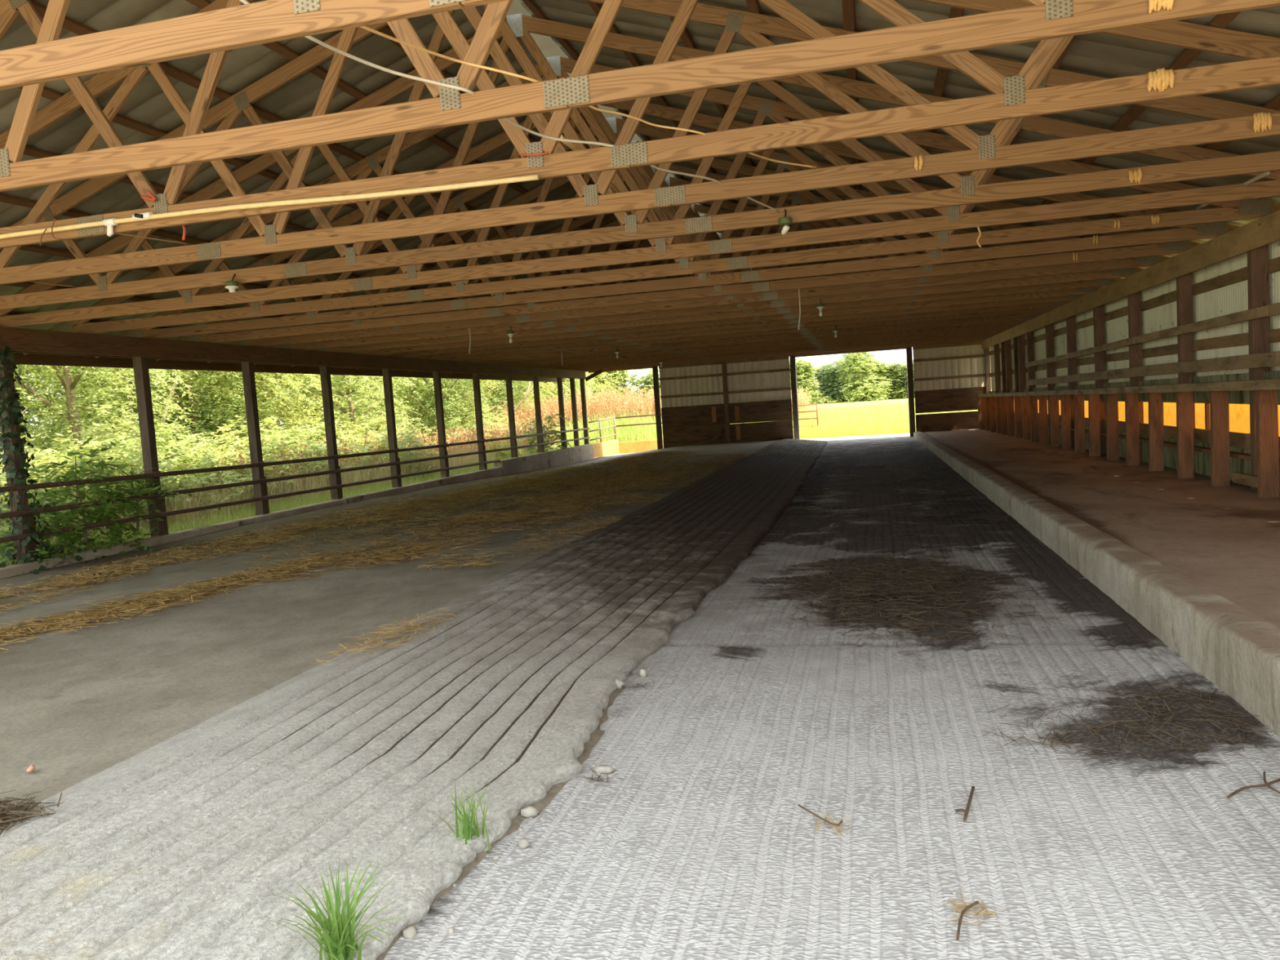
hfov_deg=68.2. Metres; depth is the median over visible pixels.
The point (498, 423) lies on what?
tree
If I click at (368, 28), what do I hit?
power cable
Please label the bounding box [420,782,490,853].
grass tuft
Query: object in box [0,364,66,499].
tree
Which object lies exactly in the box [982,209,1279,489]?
wall
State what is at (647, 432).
grass
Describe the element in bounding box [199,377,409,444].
tree
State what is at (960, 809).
twig
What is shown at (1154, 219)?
nest
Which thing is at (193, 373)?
tree
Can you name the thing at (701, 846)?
floor
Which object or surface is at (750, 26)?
roof truss
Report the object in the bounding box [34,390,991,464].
field
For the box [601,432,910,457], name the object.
ground
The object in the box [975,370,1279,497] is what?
barrier
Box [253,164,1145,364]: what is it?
roof truss
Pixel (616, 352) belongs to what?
lamp
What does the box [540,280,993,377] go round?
roof truss
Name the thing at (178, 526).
grass
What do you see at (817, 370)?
tree
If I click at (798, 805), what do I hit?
twig
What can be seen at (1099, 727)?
straw
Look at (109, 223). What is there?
pipe
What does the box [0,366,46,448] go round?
tree
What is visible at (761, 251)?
roof truss
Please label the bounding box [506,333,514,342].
bulb
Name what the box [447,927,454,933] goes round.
stone
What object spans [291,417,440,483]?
shrub
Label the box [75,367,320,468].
tree
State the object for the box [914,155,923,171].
nest
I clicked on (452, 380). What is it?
tree
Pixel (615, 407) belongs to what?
grass
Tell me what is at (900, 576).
straw
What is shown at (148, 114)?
roof
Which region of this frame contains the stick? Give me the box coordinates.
[1195,171,1269,209]
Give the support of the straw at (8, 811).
on the floor at (168, 851)
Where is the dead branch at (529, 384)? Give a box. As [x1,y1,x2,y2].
[523,381,530,399]
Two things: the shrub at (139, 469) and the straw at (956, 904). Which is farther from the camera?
the shrub at (139, 469)
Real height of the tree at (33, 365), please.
13.946 m
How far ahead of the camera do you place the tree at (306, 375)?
36.65 m
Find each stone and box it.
[26,764,35,773]
[401,925,417,939]
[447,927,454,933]
[484,844,491,851]
[491,854,500,859]
[518,838,529,848]
[520,806,538,817]
[589,764,615,773]
[615,679,626,688]
[639,667,646,677]
[1044,888,1051,892]
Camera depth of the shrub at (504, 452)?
31.77 m
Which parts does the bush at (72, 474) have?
stem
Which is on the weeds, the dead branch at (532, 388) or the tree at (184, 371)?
the dead branch at (532, 388)
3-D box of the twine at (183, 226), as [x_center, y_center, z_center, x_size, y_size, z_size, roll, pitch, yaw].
[-3.153,-1.718,6.532,0.037,0.124,0.017,-3,5,14]
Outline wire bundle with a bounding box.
[976,226,981,247]
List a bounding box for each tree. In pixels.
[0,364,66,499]
[0,364,132,498]
[0,364,135,478]
[0,364,200,508]
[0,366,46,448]
[13,364,239,472]
[20,364,268,462]
[21,365,286,467]
[32,370,278,471]
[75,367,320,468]
[151,370,346,454]
[153,369,363,460]
[177,375,377,451]
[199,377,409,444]
[230,373,372,441]
[265,373,431,449]
[286,375,454,440]
[288,375,464,442]
[337,377,472,441]
[361,376,506,444]
[394,377,513,453]
[394,377,521,448]
[409,381,567,441]
[418,379,545,434]
[464,377,579,432]
[471,379,567,435]
[489,373,592,428]
[519,372,599,422]
[544,378,605,426]
[549,370,626,398]
[588,369,636,420]
[622,368,661,420]
[789,356,832,404]
[808,361,856,404]
[813,355,865,401]
[835,351,896,402]
[851,360,907,400]
[878,360,914,398]
[901,360,914,395]
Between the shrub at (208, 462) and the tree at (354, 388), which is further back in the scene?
the tree at (354, 388)
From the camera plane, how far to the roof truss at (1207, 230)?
11.70 m
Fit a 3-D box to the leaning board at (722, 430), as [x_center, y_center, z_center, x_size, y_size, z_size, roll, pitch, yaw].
[2.745,-1.570,33.830,0.667,0.580,0.050,-3,4,9]
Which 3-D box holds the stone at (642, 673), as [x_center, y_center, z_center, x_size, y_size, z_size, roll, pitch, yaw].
[0.020,1.085,5.306,0.038,0.053,0.043,-1,5,35]
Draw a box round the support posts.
[0,326,603,578]
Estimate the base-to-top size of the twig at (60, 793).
0.102 m
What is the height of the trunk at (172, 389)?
1.196 m
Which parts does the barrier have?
panel, panel, panel, panel, panel, panel, panel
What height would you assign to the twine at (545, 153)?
0.023 m
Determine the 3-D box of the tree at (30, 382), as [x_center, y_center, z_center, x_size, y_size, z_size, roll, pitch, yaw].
[-14.449,-2.609,20.854,6.834,7.412,7.822,-1,5,33]
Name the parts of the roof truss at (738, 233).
gusset plate, gusset plate, gusset plate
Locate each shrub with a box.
[0,422,190,535]
[0,453,81,538]
[0,507,42,537]
[30,425,222,519]
[94,418,278,519]
[125,428,301,509]
[139,415,328,488]
[213,419,368,488]
[237,427,386,482]
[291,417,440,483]
[318,415,439,466]
[367,449,420,476]
[475,432,524,461]
[515,413,574,461]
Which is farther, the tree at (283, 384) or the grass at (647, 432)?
the grass at (647, 432)
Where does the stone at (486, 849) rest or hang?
on the floor at (701, 846)
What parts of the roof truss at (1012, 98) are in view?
gusset plate, gusset plate, gusset plate, gusset plate, gusset plate, gusset plate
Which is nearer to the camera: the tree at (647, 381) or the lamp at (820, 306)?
the lamp at (820, 306)
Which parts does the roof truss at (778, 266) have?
gusset plate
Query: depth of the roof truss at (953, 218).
9.32 m
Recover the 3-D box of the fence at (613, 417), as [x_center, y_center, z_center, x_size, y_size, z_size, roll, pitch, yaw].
[0.846,-1.981,35.895,4.755,1.130,3.886,-3,5,14]
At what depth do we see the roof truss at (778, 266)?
25.99 m
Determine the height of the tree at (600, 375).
8.299 m
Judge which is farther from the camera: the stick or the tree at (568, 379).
the tree at (568, 379)
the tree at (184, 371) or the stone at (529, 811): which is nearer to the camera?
the stone at (529, 811)
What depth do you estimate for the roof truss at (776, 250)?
22.44 m
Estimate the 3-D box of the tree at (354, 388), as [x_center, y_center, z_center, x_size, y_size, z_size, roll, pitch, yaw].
[-8.986,-2.324,31.583,5.139,5.913,5.509,-1,5,33]
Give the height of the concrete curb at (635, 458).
0.184 m
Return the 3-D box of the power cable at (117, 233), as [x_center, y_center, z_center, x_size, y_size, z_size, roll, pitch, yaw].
[-3.697,-1.839,7.196,0.037,0.116,1.077,-4,4,1]
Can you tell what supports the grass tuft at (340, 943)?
on the floor at (168, 851)
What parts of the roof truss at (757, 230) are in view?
gusset plate, gusset plate, gusset plate, gusset plate, gusset plate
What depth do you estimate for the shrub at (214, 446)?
19.32 m
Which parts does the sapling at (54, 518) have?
stem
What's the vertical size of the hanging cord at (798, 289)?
0.575 m
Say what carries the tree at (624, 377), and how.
on the field
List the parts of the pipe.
spout, valve handle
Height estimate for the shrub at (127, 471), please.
2.743 m
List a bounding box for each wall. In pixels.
[585,341,991,448]
[591,439,663,457]
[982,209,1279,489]
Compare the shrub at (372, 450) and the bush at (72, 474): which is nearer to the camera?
the bush at (72, 474)
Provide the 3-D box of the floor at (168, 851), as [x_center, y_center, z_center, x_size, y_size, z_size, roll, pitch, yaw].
[-1.387,0.338,17.398,8.648,0.351,35.000,-3,5,14]
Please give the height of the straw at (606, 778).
0.014 m
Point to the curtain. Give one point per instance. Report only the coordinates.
(1239, 414)
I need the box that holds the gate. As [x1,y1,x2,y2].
[764,403,818,429]
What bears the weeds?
on the ground
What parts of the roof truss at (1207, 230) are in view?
gusset plate, gusset plate, gusset plate, gusset plate, gusset plate, gusset plate, gusset plate, gusset plate, gusset plate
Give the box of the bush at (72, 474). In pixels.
[0,437,161,559]
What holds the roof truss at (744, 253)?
on the support posts
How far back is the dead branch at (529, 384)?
35.88 m
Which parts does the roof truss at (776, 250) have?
gusset plate, gusset plate, gusset plate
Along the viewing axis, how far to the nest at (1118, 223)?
9.45 m
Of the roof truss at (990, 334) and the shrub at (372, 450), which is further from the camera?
the roof truss at (990, 334)
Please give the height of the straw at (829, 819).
0.016 m
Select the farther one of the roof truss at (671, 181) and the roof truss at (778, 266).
the roof truss at (778, 266)
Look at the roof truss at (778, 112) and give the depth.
10.46 m
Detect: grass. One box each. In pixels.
[0,442,500,556]
[0,444,604,565]
[489,383,811,432]
[532,413,662,450]
[754,400,977,439]
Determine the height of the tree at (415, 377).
8.998 m
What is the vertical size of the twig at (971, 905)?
0.010 m
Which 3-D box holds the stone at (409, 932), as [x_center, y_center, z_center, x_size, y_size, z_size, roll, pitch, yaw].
[-0.673,1.328,2.765,0.045,0.031,0.050,-5,5,-16]
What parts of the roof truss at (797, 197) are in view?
gusset plate, gusset plate, gusset plate, gusset plate, gusset plate, gusset plate, gusset plate, gusset plate, gusset plate, gusset plate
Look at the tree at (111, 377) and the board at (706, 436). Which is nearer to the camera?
the tree at (111, 377)
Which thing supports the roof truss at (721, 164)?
on the support posts
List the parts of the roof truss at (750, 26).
gusset plate, gusset plate, gusset plate, gusset plate, gusset plate, gusset plate, gusset plate, gusset plate, gusset plate, gusset plate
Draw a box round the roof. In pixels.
[0,0,1279,382]
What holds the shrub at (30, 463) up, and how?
on the ground
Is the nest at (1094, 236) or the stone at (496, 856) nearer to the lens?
the stone at (496, 856)
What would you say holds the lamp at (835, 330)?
hanging from the roof truss at (738, 233)
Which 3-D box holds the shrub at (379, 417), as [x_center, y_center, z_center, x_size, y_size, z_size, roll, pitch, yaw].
[-7.344,-0.519,25.847,3.301,2.530,3.694,-2,5,25]
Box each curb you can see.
[0,449,697,613]
[913,431,1279,737]
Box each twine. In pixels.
[140,190,156,201]
[182,225,186,240]
[520,151,548,155]
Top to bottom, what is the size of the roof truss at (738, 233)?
2.751 m
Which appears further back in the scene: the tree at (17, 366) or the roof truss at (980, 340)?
the roof truss at (980, 340)
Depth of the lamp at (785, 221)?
7.77 m
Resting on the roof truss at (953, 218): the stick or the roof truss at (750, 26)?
the stick
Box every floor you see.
[0,438,827,959]
[383,435,1279,959]
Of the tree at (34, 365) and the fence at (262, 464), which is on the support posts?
the fence at (262, 464)
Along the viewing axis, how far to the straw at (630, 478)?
9.79 m
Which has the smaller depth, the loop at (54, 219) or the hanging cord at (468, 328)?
the loop at (54, 219)
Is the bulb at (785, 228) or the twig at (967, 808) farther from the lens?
the bulb at (785, 228)
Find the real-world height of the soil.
0.064 m
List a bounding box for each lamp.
[225,273,239,293]
[506,326,514,342]
[614,346,619,358]
[777,208,791,235]
[816,299,824,316]
[832,325,838,337]
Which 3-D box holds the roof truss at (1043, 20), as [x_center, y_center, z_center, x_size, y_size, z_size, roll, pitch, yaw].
[-2.295,-2.852,4.857,15.482,2.751,0.046,-3,5,14]
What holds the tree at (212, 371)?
on the ground
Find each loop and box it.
[40,228,46,245]
[51,218,62,239]
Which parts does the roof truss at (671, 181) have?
gusset plate, gusset plate, gusset plate, gusset plate, gusset plate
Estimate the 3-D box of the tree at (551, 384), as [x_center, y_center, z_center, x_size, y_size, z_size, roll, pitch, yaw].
[-7.391,-5.528,50.011,6.976,7.904,8.149,-1,5,28]
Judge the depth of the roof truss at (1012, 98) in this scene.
5.62 m
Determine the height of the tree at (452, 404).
6.632 m
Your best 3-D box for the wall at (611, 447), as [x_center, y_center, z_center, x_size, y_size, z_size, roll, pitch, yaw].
[0.948,-1.151,35.930,5.050,0.860,4.150,-3,5,14]
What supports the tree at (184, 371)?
on the ground
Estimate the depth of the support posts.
15.86 m
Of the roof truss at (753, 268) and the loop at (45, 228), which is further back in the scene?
the roof truss at (753, 268)
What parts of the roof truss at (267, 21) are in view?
gusset plate, gusset plate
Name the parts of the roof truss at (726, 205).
gusset plate, gusset plate, gusset plate, gusset plate, gusset plate, gusset plate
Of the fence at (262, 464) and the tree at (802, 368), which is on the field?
the tree at (802, 368)
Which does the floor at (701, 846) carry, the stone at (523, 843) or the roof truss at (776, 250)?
the stone at (523, 843)
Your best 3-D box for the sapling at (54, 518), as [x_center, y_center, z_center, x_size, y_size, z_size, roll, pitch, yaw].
[-7.544,0.780,11.764,1.524,1.599,1.779,-3,5,14]
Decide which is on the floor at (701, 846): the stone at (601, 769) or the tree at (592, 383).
the stone at (601, 769)
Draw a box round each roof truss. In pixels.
[0,0,508,90]
[0,0,1279,191]
[0,0,1279,248]
[0,0,1279,284]
[0,0,1279,310]
[0,13,1279,327]
[22,55,1279,355]
[94,99,1240,358]
[155,116,1202,360]
[207,139,1170,363]
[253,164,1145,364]
[291,175,1122,366]
[343,200,1104,355]
[355,204,1087,369]
[402,213,1072,359]
[407,230,1060,372]
[430,232,1048,373]
[449,249,1037,373]
[468,251,1028,374]
[484,255,1021,375]
[500,266,1013,376]
[528,279,999,377]
[535,267,1006,368]
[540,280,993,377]
[562,339,984,378]
[575,337,990,370]
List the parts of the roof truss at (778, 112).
gusset plate, gusset plate, gusset plate, gusset plate, gusset plate, gusset plate, gusset plate, gusset plate, gusset plate, gusset plate, gusset plate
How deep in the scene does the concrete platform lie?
8.66 m
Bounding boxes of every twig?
[57,792,62,807]
[797,804,842,825]
[955,808,968,813]
[955,900,978,940]
[963,786,974,821]
[1038,736,1071,749]
[1226,778,1279,798]
[1262,771,1279,793]
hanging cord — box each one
[468,328,471,353]
[797,288,800,329]
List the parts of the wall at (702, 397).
post, post, post, jamb trim, post, post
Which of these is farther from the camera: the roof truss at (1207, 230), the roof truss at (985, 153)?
the roof truss at (1207, 230)
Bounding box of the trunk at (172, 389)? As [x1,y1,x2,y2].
[159,377,178,437]
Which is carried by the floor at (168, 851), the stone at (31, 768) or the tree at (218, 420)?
the stone at (31, 768)
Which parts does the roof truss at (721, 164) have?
gusset plate, gusset plate, gusset plate, gusset plate, gusset plate, gusset plate, gusset plate, gusset plate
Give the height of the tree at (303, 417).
5.997 m
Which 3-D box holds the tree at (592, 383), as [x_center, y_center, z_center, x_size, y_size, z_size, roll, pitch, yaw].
[-5.684,-6.411,59.838,7.112,7.893,7.742,0,6,40]
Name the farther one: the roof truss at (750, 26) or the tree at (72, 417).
the tree at (72, 417)
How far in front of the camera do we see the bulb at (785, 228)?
7.79 m
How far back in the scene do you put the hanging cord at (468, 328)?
15.09 m
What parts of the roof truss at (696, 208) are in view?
gusset plate, gusset plate, gusset plate, gusset plate, gusset plate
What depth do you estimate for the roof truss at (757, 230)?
20.05 m
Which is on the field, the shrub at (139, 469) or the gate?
the gate
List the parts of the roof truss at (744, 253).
gusset plate, gusset plate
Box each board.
[669,433,709,442]
[707,427,725,444]
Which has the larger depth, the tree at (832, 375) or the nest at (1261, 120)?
the tree at (832, 375)
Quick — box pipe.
[0,174,538,239]
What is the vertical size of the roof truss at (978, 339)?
2.751 m
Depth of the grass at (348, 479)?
19.03 m
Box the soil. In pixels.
[375,670,633,959]
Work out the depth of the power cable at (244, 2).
4.51 m
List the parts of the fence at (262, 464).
rail, rail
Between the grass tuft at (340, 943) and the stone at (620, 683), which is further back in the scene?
the stone at (620, 683)
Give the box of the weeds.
[215,417,559,498]
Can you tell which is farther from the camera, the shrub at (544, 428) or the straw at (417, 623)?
the shrub at (544, 428)
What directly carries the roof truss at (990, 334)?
on the support posts
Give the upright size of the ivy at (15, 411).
2.852 m
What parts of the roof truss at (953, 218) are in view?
gusset plate, gusset plate, gusset plate, gusset plate, gusset plate, gusset plate, gusset plate, gusset plate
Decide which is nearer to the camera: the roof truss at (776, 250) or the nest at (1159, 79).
the nest at (1159, 79)
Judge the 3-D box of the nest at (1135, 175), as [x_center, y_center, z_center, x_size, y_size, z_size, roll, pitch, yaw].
[3.776,-2.315,7.203,0.099,0.114,0.041,-3,5,14]
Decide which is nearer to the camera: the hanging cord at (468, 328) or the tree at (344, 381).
the hanging cord at (468, 328)
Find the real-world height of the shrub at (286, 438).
2.684 m
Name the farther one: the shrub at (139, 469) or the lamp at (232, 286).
the shrub at (139, 469)
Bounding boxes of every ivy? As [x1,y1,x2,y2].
[0,345,64,573]
[32,537,159,574]
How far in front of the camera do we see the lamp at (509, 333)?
16.09 m
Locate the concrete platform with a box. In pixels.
[921,428,1279,627]
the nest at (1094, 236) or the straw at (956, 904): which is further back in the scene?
the nest at (1094, 236)
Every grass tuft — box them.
[248,857,407,959]
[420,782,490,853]
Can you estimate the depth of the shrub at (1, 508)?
13.39 m
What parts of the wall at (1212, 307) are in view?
post, post, post, post, post, post, post, post, post, post, post, post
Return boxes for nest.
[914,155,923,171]
[1072,252,1078,262]
[1093,235,1098,244]
[1113,218,1120,229]
[1128,167,1142,183]
[1146,67,1174,92]
[1148,0,1173,13]
[1151,214,1159,224]
[1253,111,1271,133]
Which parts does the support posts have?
post, post, post, post, post, post, post, post, post, post, post, post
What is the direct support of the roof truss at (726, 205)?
on the support posts
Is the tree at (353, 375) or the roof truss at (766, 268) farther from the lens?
the tree at (353, 375)
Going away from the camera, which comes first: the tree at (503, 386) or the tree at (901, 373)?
the tree at (503, 386)
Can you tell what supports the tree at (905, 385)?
on the field
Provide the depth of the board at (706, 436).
34.12 m
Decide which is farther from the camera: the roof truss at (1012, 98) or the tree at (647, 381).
the tree at (647, 381)
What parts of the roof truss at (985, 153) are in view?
gusset plate, gusset plate, gusset plate, gusset plate, gusset plate, gusset plate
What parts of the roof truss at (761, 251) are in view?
gusset plate, gusset plate, gusset plate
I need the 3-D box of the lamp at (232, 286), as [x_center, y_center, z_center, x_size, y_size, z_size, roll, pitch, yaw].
[-3.898,-1.884,9.024,0.124,0.189,0.121,-7,6,-38]
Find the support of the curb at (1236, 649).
on the floor at (701, 846)
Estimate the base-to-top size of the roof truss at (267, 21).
2.751 m
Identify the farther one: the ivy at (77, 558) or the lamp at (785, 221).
the ivy at (77, 558)
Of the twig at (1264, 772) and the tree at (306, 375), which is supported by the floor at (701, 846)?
the twig at (1264, 772)
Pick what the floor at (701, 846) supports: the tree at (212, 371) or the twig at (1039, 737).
the twig at (1039, 737)
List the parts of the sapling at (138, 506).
stem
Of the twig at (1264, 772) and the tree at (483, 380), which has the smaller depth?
the twig at (1264, 772)
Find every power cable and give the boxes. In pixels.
[31,280,74,286]
[116,233,186,244]
[239,0,778,212]
[360,26,816,168]
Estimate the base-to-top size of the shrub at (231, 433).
2.714 m
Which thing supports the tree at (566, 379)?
on the ground
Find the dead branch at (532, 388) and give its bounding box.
[514,381,539,411]
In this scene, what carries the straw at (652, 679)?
on the floor at (701, 846)
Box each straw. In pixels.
[0,469,697,653]
[0,790,64,835]
[39,452,748,579]
[305,608,462,666]
[573,773,618,786]
[619,679,654,689]
[751,551,1084,652]
[767,441,1022,541]
[814,813,852,837]
[944,893,1021,927]
[983,680,1279,766]
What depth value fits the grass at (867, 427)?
49.42 m
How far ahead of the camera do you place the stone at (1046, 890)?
2.78 m
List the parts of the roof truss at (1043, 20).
gusset plate, gusset plate, gusset plate, gusset plate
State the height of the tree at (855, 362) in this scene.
11.026 m
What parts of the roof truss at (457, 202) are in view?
gusset plate, gusset plate, gusset plate, gusset plate, gusset plate, gusset plate, gusset plate, gusset plate, gusset plate, gusset plate, gusset plate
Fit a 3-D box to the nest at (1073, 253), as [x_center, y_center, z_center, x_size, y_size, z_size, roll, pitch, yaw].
[5.435,-2.786,11.801,0.062,0.120,0.032,-3,5,14]
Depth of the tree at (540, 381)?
58.42 m
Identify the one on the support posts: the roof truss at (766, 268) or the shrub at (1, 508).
the roof truss at (766, 268)
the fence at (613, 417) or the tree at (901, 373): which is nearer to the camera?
the fence at (613, 417)
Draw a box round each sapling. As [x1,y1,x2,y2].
[0,475,108,564]
[77,453,196,545]
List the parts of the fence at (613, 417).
fence post, rail, rail, rail, fence post, rail, rail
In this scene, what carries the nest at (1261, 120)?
attached to the roof truss at (985, 153)
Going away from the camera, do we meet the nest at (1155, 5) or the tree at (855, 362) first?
the nest at (1155, 5)
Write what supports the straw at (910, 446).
on the floor at (701, 846)
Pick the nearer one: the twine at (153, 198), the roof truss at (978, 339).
the twine at (153, 198)
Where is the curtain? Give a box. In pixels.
[1013,400,1279,436]
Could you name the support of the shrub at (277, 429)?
on the ground
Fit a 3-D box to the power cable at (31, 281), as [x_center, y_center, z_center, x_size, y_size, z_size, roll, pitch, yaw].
[-5.621,-1.871,9.013,0.040,0.069,0.845,-4,4,-5]
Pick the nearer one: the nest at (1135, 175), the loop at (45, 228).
the loop at (45, 228)
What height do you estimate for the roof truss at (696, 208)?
2.751 m
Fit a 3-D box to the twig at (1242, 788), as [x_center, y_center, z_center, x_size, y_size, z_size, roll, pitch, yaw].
[2.164,1.088,3.346,0.271,0.015,0.029,-6,5,-22]
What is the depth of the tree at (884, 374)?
136.52 m
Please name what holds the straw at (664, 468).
on the floor at (168, 851)
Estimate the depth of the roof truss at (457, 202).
12.89 m
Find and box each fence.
[0,426,590,542]
[588,413,662,442]
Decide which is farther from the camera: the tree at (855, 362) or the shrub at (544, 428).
the tree at (855, 362)
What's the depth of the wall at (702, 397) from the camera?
33.50 m
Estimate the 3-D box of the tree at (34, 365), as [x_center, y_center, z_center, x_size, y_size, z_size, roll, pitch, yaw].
[-16.510,-6.280,30.276,10.739,13.629,12.291,-1,5,35]

